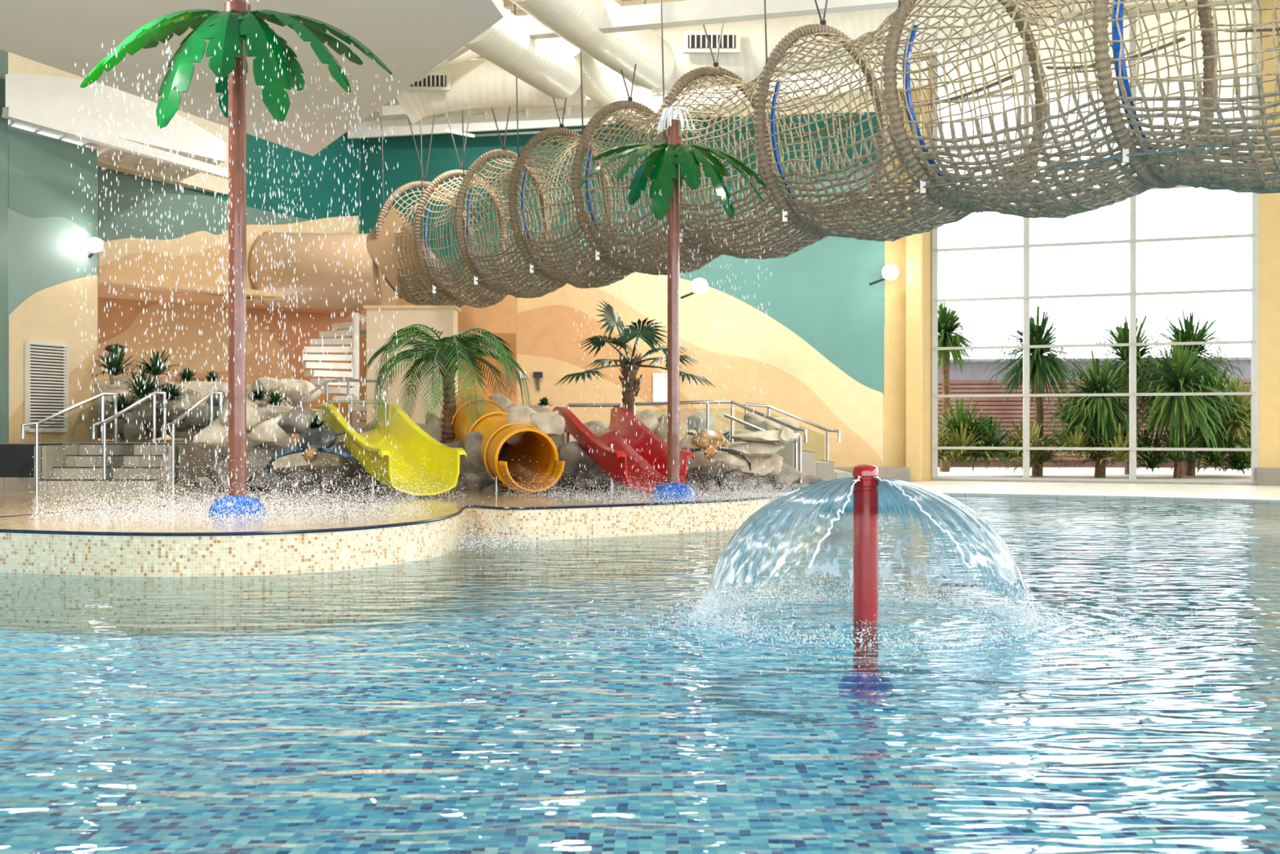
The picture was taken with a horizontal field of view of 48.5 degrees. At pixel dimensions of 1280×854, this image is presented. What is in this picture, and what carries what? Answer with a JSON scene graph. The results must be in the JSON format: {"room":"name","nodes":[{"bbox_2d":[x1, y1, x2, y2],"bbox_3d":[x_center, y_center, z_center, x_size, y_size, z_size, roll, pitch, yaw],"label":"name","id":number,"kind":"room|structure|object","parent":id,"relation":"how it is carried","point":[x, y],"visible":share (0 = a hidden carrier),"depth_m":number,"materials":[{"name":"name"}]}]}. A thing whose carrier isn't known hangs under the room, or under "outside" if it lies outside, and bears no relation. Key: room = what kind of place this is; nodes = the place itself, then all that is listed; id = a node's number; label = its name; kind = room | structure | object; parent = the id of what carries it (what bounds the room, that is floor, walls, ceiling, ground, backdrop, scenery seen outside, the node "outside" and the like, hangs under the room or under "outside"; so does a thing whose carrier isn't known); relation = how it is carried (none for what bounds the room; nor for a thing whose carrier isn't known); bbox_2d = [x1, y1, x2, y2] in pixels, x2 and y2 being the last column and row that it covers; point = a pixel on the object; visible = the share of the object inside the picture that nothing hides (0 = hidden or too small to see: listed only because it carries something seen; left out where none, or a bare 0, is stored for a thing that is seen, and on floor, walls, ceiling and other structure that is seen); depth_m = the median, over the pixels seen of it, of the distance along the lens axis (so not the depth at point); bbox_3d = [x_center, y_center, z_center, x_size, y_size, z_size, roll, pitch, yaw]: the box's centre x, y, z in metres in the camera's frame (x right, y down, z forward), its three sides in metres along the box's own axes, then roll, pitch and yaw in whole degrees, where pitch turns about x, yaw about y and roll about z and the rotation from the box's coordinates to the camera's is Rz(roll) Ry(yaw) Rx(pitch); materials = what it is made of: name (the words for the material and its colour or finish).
{"room":"indoor water park","nodes":[
{"label":"indoor water park","id":0,"kind":"room"},
{"bbox_2d":[0,48,228,443],"bbox_3d":[-10.200,-3.710,13.496,4.345,9.800,34.992,0,0,0],"label":"wall","id":1,"kind":"structure","parent":0,"point":[39,264],"depth_m":22.88,"materials":[{"name":"beige paint"}]},
{"bbox_2d":[24,339,68,432],"bbox_3d":[-9.497,-0.641,22.773,0.087,1.450,0.965,0,0,17],"label":"air vent","id":2,"kind":"object","parent":1,"relation":"in","point":[46,362],"visible":0.98,"depth_m":22.75,"materials":[{"name":"metal"}]},
{"bbox_2d":[87,237,104,257],"bbox_3d":[-9.148,-2.959,23.685,0.529,0.364,0.278,0,0,26],"label":"floodlight","id":3,"kind":"object","parent":1,"relation":"attached to","point":[99,245],"visible":0.97,"depth_m":23.53,"materials":[{"name":"glass"}]},
{"bbox_2d":[0,74,228,179],"bbox_3d":[-9.280,-4.998,24.581,2.644,1.125,5.678,0,0,30],"label":"ceiling soffit","id":4,"kind":"structure","parent":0,"point":[46,105],"depth_m":23.30,"materials":[{"name":"white paint"}]},
{"bbox_2d":[97,131,359,298],"bbox_3d":[-8.241,-5.633,29.064,3.851,5.955,6.180,0,0,0],"label":"wall","id":5,"kind":"structure","parent":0,"point":[195,228],"depth_m":28.32,"materials":[{"name":"green paint"}]},
{"bbox_2d":[0,0,503,156],"bbox_3d":[-5.049,-4.900,16.634,7.090,0.180,16.760,0,0,10],"label":"panel","id":6,"kind":"object","parent":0,"point":[415,37],"visible":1,"depth_m":17.96,"materials":[{"name":"white paint"}]},
{"bbox_2d":[97,284,515,440],"bbox_3d":[-8.526,-1.502,32.592,6.360,4.384,11.875,0,0,40],"label":"wall","id":7,"kind":"structure","parent":0,"point":[130,324],"depth_m":31.22,"materials":[{"name":"beige paint"}]},
{"bbox_2d":[97,276,283,298],"bbox_3d":[-8.657,-2.660,27.263,0.500,0.100,3.956,0,0,41],"label":"trim","id":8,"kind":"structure","parent":7,"relation":"attached to","point":[101,280],"depth_m":26.90,"materials":[{"name":"beige paint"}]},
{"bbox_2d":[0,436,749,488],"bbox_3d":[-3.765,0.545,27.725,12.112,0.610,16.550,0,0,0],"label":"deck","id":9,"kind":"object","parent":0,"point":[16,460],"visible":0.09,"depth_m":19.50,"materials":[{"name":"tile"}]},
{"bbox_2d":[302,312,366,433],"bbox_3d":[-5.893,-1.035,28.687,1.736,2.550,2.100,0,0,-39],"label":"spiral staircase","id":10,"kind":"structure","parent":9,"relation":"on","point":[344,327],"depth_m":28.73,"materials":[{"name":"white paint"}]},
{"bbox_2d":[360,324,533,443],"bbox_3d":[-2.813,-0.617,20.808,2.548,1.725,2.314,0,0,0],"label":"palm tree","id":11,"kind":"object","parent":9,"relation":"on","point":[446,360],"visible":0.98,"depth_m":20.66,"materials":[{"name":"green plant"}]},
{"bbox_2d":[554,301,716,413],"bbox_3d":[-0.064,-0.894,22.225,2.587,2.280,2.472,0,0,0],"label":"palm tree","id":12,"kind":"object","parent":9,"relation":"on","point":[649,336],"visible":0.84,"depth_m":22.18,"materials":[{"name":"green plant"}]},
{"bbox_2d":[363,305,461,424],"bbox_3d":[-4.378,-1.035,27.400,1.750,2.550,0.800,0,0,0],"label":"wall column","id":13,"kind":"structure","parent":0,"point":[441,317],"depth_m":27.05,"materials":[{"name":"beige paint"}]},
{"bbox_2d":[29,32,810,555],"bbox_3d":[-1.566,-1.181,15.249,9.221,4.741,4.427,0,0,-41],"label":"water droplets","id":14,"kind":"object","parent":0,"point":[617,492],"visible":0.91,"depth_m":13.73},
{"bbox_2d":[359,56,884,466],"bbox_3d":[-0.219,-4.328,32.838,11.654,11.036,3.992,0,0,11],"label":"wall","id":15,"kind":"structure","parent":0,"point":[824,353],"depth_m":30.43,"materials":[{"name":"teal paint"}]},
{"bbox_2d":[533,372,542,389],"bbox_3d":[-2.236,-1.010,31.155,0.200,0.390,0.100,0,0,0],"label":"intercom","id":16,"kind":"object","parent":15,"relation":"attached to","point":[537,375],"visible":1,"depth_m":31.11,"materials":[{"name":"plastic"}]},
{"bbox_2d":[653,373,667,401],"bbox_3d":[0.440,-0.845,30.660,0.320,0.620,0.050,0,0,0],"label":"notice board","id":17,"kind":"object","parent":15,"relation":"attached to","point":[660,376],"visible":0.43,"depth_m":30.63,"materials":[{"name":"white paper"}]},
{"bbox_2d":[680,278,707,298],"bbox_3d":[1.099,-2.866,29.381,0.630,0.402,0.289,0,0,20],"label":"floodlight","id":18,"kind":"object","parent":15,"relation":"attached to","point":[700,286],"visible":0.97,"depth_m":29.23,"materials":[{"name":"glass"}]},
{"bbox_2d":[347,0,1221,138],"bbox_3d":[2.771,-6.928,22.066,18.483,2.715,20.149,0,0,0],"label":"beams","id":19,"kind":"structure","parent":15,"relation":"attached to","point":[631,15],"depth_m":20.19,"materials":[{"name":"white paint"}]},
{"bbox_2d":[395,0,1015,133],"bbox_3d":[0.723,-6.401,24.150,11.419,2.568,7.966,0,0,-36],"label":"ceiling","id":20,"kind":"structure","parent":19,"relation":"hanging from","point":[545,69],"depth_m":23.37,"materials":[{"name":"paint"}]},
{"bbox_2d":[404,72,450,91],"bbox_3d":[-3.648,-5.923,24.380,0.780,0.300,0.140,0,0,0],"label":"grille","id":21,"kind":"object","parent":20,"relation":"attached to","point":[435,82],"visible":0.69,"depth_m":24.35,"materials":[{"name":"metal"}]},
{"bbox_2d":[683,31,740,53],"bbox_3d":[1.168,-6.271,23.180,0.920,0.340,0.140,0,0,0],"label":"grille","id":22,"kind":"object","parent":20,"relation":"attached to","point":[694,42],"visible":0.96,"depth_m":23.15,"materials":[{"name":"metal"}]},
{"bbox_2d":[248,0,1279,310],"bbox_3d":[0.797,-5.251,20.746,4.064,6.125,25.998,0,0,-37],"label":"tunnel","id":23,"kind":"object","parent":19,"relation":"hanging from","point":[418,275],"visible":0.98,"depth_m":17.25,"materials":[{"name":"beige fabric"}]},
{"bbox_2d":[869,264,898,285],"bbox_3d":[5.026,-3.146,29.381,0.630,0.402,0.289,0,0,20],"label":"wall lamp","id":24,"kind":"object","parent":15,"relation":"attached to","point":[890,272],"visible":1,"depth_m":29.23,"materials":[{"name":"glass"}]},
{"bbox_2d":[0,518,1279,853],"bbox_3d":[3.400,1.640,13.000,29.200,0.001,34.000,0,0,0],"label":"swimming pool","id":25,"kind":"structure","parent":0,"point":[317,824],"depth_m":7.37,"materials":[{"name":"liquid"}]},
{"bbox_2d":[0,484,824,633],"bbox_3d":[-3.749,1.240,20.142,13.102,0.801,17.715,0,0,0],"label":"platform","id":26,"kind":"object","parent":25,"relation":"on","point":[27,544],"visible":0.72,"depth_m":12.44,"materials":[{"name":"beige tile"}]},
{"bbox_2d":[34,443,213,491],"bbox_3d":[-7.134,0.542,19.770,1.880,0.615,2.160,0,0,0],"label":"entry steps","id":27,"kind":"structure","parent":26,"relation":"on","point":[53,455],"depth_m":19.15,"materials":[{"name":"tile"}]},
{"bbox_2d":[21,391,222,491],"bbox_3d":[-7.144,0.163,19.950,1.994,1.373,2.552,0,0,0],"label":"stair railing","id":28,"kind":"object","parent":27,"relation":"on","point":[103,423],"visible":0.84,"depth_m":19.53,"materials":[{"name":"metal"}]},
{"bbox_2d":[80,0,392,516],"bbox_3d":[-3.883,-1.785,13.776,2.975,5.270,2.031,0,0,0],"label":"fountain","id":29,"kind":"object","parent":26,"relation":"on","point":[231,27],"visible":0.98,"depth_m":13.62,"materials":[{"name":"brown paint"}]},
{"bbox_2d":[315,403,466,495],"bbox_3d":[-3.403,0.240,18.996,1.075,1.159,4.368,0,0,-23],"label":"slide","id":30,"kind":"object","parent":26,"relation":"on","point":[402,431],"visible":0.93,"depth_m":18.64,"materials":[{"name":"plastic"}]},
{"bbox_2d":[298,378,386,437],"bbox_3d":[-4.725,-0.198,22.528,1.336,1.276,4.236,0,0,-11],"label":"railing","id":31,"kind":"object","parent":30,"relation":"attached to","point":[326,382],"visible":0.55,"depth_m":23.22,"materials":[{"name":"metal"}]},
{"bbox_2d":[93,373,826,491],"bbox_3d":[-3.562,0.124,22.612,12.403,2.179,7.775,0,0,0],"label":"rocks","id":32,"kind":"object","parent":26,"relation":"on","point":[473,471],"visible":0.48,"depth_m":19.09},
{"bbox_2d":[104,344,128,384],"bbox_3d":[-8.833,-1.056,24.000,0.400,0.674,0.200,0,0,0],"label":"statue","id":33,"kind":"object","parent":32,"relation":"on","point":[108,348],"visible":0.52,"depth_m":23.96,"materials":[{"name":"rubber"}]},
{"bbox_2d":[90,342,224,415],"label":"plants","id":34,"kind":"object","parent":32,"relation":"on","point":[154,369],"depth_m":22.99,"materials":[{"name":"green plant"}]},
{"bbox_2d":[247,386,286,406],"label":"plants","id":35,"kind":"object","parent":32,"relation":"on","point":[275,398],"depth_m":23.22,"materials":[{"name":"green plant"}]},
{"bbox_2d":[266,427,364,475],"bbox_3d":[-4.209,0.319,18.507,1.244,0.622,0.918,0,0,0],"label":"statue","id":36,"kind":"object","parent":32,"relation":"on","point":[317,435],"visible":0.96,"depth_m":18.33,"materials":[{"name":"plastic"}]},
{"bbox_2d":[370,444,613,493],"bbox_3d":[-1.909,0.535,18.497,3.129,0.629,0.255,0,0,-7],"label":"support posts","id":37,"kind":"object","parent":26,"relation":"on","point":[611,446],"visible":0.57,"depth_m":18.57,"materials":[{"name":"metal"}]},
{"bbox_2d":[440,388,564,493],"bbox_3d":[-1.992,0.129,19.900,0.937,1.438,4.532,0,0,-17],"label":"slide","id":38,"kind":"object","parent":26,"relation":"on","point":[533,446],"visible":0.78,"depth_m":19.18,"materials":[{"name":"orange plastic"}]},
{"bbox_2d":[551,406,694,493],"bbox_3d":[-0.335,0.258,19.208,1.037,1.103,3.791,0,0,-16],"label":"slide","id":39,"kind":"object","parent":26,"relation":"on","point":[611,462],"visible":0.81,"depth_m":18.90,"materials":[{"name":"plastic"}]},
{"bbox_2d":[566,403,622,442],"bbox_3d":[-0.669,0.048,20.800,0.820,0.784,0.052,0,0,0],"label":"railing","id":40,"kind":"object","parent":39,"relation":"attached to","point":[570,405],"visible":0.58,"depth_m":20.78,"materials":[{"name":"metal"}]},
{"bbox_2d":[577,105,767,499],"bbox_3d":[0.403,-1.473,16.971,2.264,4.645,1.622,0,0,0],"label":"fountain","id":41,"kind":"object","parent":26,"relation":"on","point":[675,160],"visible":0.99,"depth_m":16.83,"materials":[{"name":"brown paint"}]},
{"bbox_2d":[684,428,751,471],"bbox_3d":[0.905,0.301,18.644,1.097,0.548,0.810,0,0,0],"label":"statue","id":42,"kind":"object","parent":26,"relation":"on","point":[706,436],"visible":0.92,"depth_m":18.51,"materials":[{"name":"gold metal"}]},
{"bbox_2d":[767,441,853,479],"bbox_3d":[2.678,0.542,22.600,1.205,0.616,1.600,0,0,0],"label":"entry steps","id":43,"kind":"structure","parent":26,"relation":"on","point":[823,468],"depth_m":21.80,"materials":[{"name":"stone"}]},
{"bbox_2d":[632,400,840,483],"bbox_3d":[2.058,0.218,22.039,3.125,1.263,3.069,0,0,43],"label":"stair railing","id":44,"kind":"object","parent":43,"relation":"on","point":[744,406],"visible":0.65,"depth_m":21.98,"materials":[{"name":"metal"}]},
{"bbox_2d":[0,495,1279,853],"bbox_3d":[3.550,1.190,11.550,28.900,0.001,30.900,0,0,0],"label":"pool water","id":45,"kind":"object","parent":25,"relation":"in","point":[987,505],"visible":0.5,"depth_m":8.95,"materials":[{"name":"blue liquid"}]},
{"bbox_2d":[502,0,1251,94],"bbox_3d":[4.000,-8.410,15.900,34.000,0.001,40.200,0,0,0],"label":"ceiling","id":46,"kind":"structure","parent":0,"point":[1175,88],"depth_m":32.38,"materials":[{"name":"white paint"}]},
{"bbox_2d":[825,466,1279,530],"bbox_3d":[9.000,1.377,29.500,22.000,0.525,21.000,0,0,0],"label":"floor","id":47,"kind":"structure","parent":0,"point":[1141,491],"depth_m":25.40,"materials":[{"name":"tile"}]},
{"bbox_2d":[884,0,1279,484],"bbox_3d":[12.551,-3.660,27.523,15.864,9.900,0.950,0,0,20],"label":"wall","id":48,"kind":"structure","parent":0,"point":[908,297],"depth_m":29.54,"materials":[{"name":"paint"}]},
{"bbox_2d":[834,466,1279,485],"bbox_3d":[8.269,0.960,28.538,9.578,0.340,0.969,0,0,12],"label":"baseboard","id":49,"kind":"structure","parent":48,"relation":"attached to","point":[1264,476],"depth_m":29.02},
{"bbox_2d":[931,0,1258,483],"bbox_3d":[9.076,-3.595,28.800,6.338,9.385,0.111,0,0,23],"label":"window","id":50,"kind":"structure","parent":48,"relation":"in","point":[1132,241],"depth_m":28.45,"materials":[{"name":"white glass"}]},
{"label":"outside","id":51,"kind":"structure","parent":0,"visible":0},
{"label":"ground","id":52,"kind":"structure","parent":51,"visible":0},
{"bbox_2d":[937,302,982,471],"bbox_3d":[7.723,-1.026,36.008,1.910,4.439,1.963,0,0,0],"label":"tree","id":53,"kind":"object","parent":52,"relation":"on","point":[947,325],"visible":0.73,"depth_m":35.79,"materials":[{"name":"green plant"}]},
{"bbox_2d":[984,304,1089,475],"bbox_3d":[9.214,-0.849,32.984,2.514,4.087,2.462,0,0,0],"label":"tree","id":54,"kind":"object","parent":52,"relation":"on","point":[1041,365],"visible":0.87,"depth_m":32.77,"materials":[{"name":"green plant"}]},
{"bbox_2d":[937,365,1251,474],"bbox_3d":[10.334,-0.159,32.356,10.047,2.480,4.032,0,0,0],"label":"shrubs","id":55,"kind":"object","parent":52,"relation":"on","point":[962,431],"visible":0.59,"depth_m":31.71,"materials":[{"name":"green plant"}]},
{"bbox_2d":[937,356,1251,467],"bbox_3d":[17.409,-0.365,39.264,25.456,3.110,0.528,0,0,8],"label":"fence","id":56,"kind":"object","parent":52,"relation":"on","point":[971,381],"visible":0.02,"depth_m":40.22,"materials":[{"name":"brown wood"}]},
{"bbox_2d":[1042,347,1162,477],"bbox_3d":[10.391,-0.300,31.958,2.656,2.994,2.559,0,0,0],"label":"tree","id":57,"kind":"object","parent":52,"relation":"on","point":[1099,383],"visible":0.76,"depth_m":31.58,"materials":[{"name":"green plant"}]},
{"bbox_2d":[1066,315,1169,474],"bbox_3d":[11.677,-0.860,34.002,2.860,4.109,2.980,0,0,0],"label":"tree","id":58,"kind":"object","parent":52,"relation":"on","point":[1122,352],"visible":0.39,"depth_m":33.67,"materials":[{"name":"green plant"}]},
{"bbox_2d":[1119,329,1240,478],"bbox_3d":[11.938,-0.494,31.517,2.848,3.381,2.743,0,0,0],"label":"tree","id":59,"kind":"object","parent":52,"relation":"on","point":[1180,409],"visible":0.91,"depth_m":31.06,"materials":[{"name":"green plant"}]},
{"bbox_2d":[1136,307,1251,475],"bbox_3d":[12.763,-0.810,32.993,2.769,4.010,2.772,0,0,0],"label":"tree","id":60,"kind":"object","parent":52,"relation":"on","point":[1188,333],"visible":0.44,"depth_m":32.72,"materials":[{"name":"green plant"}]}
]}

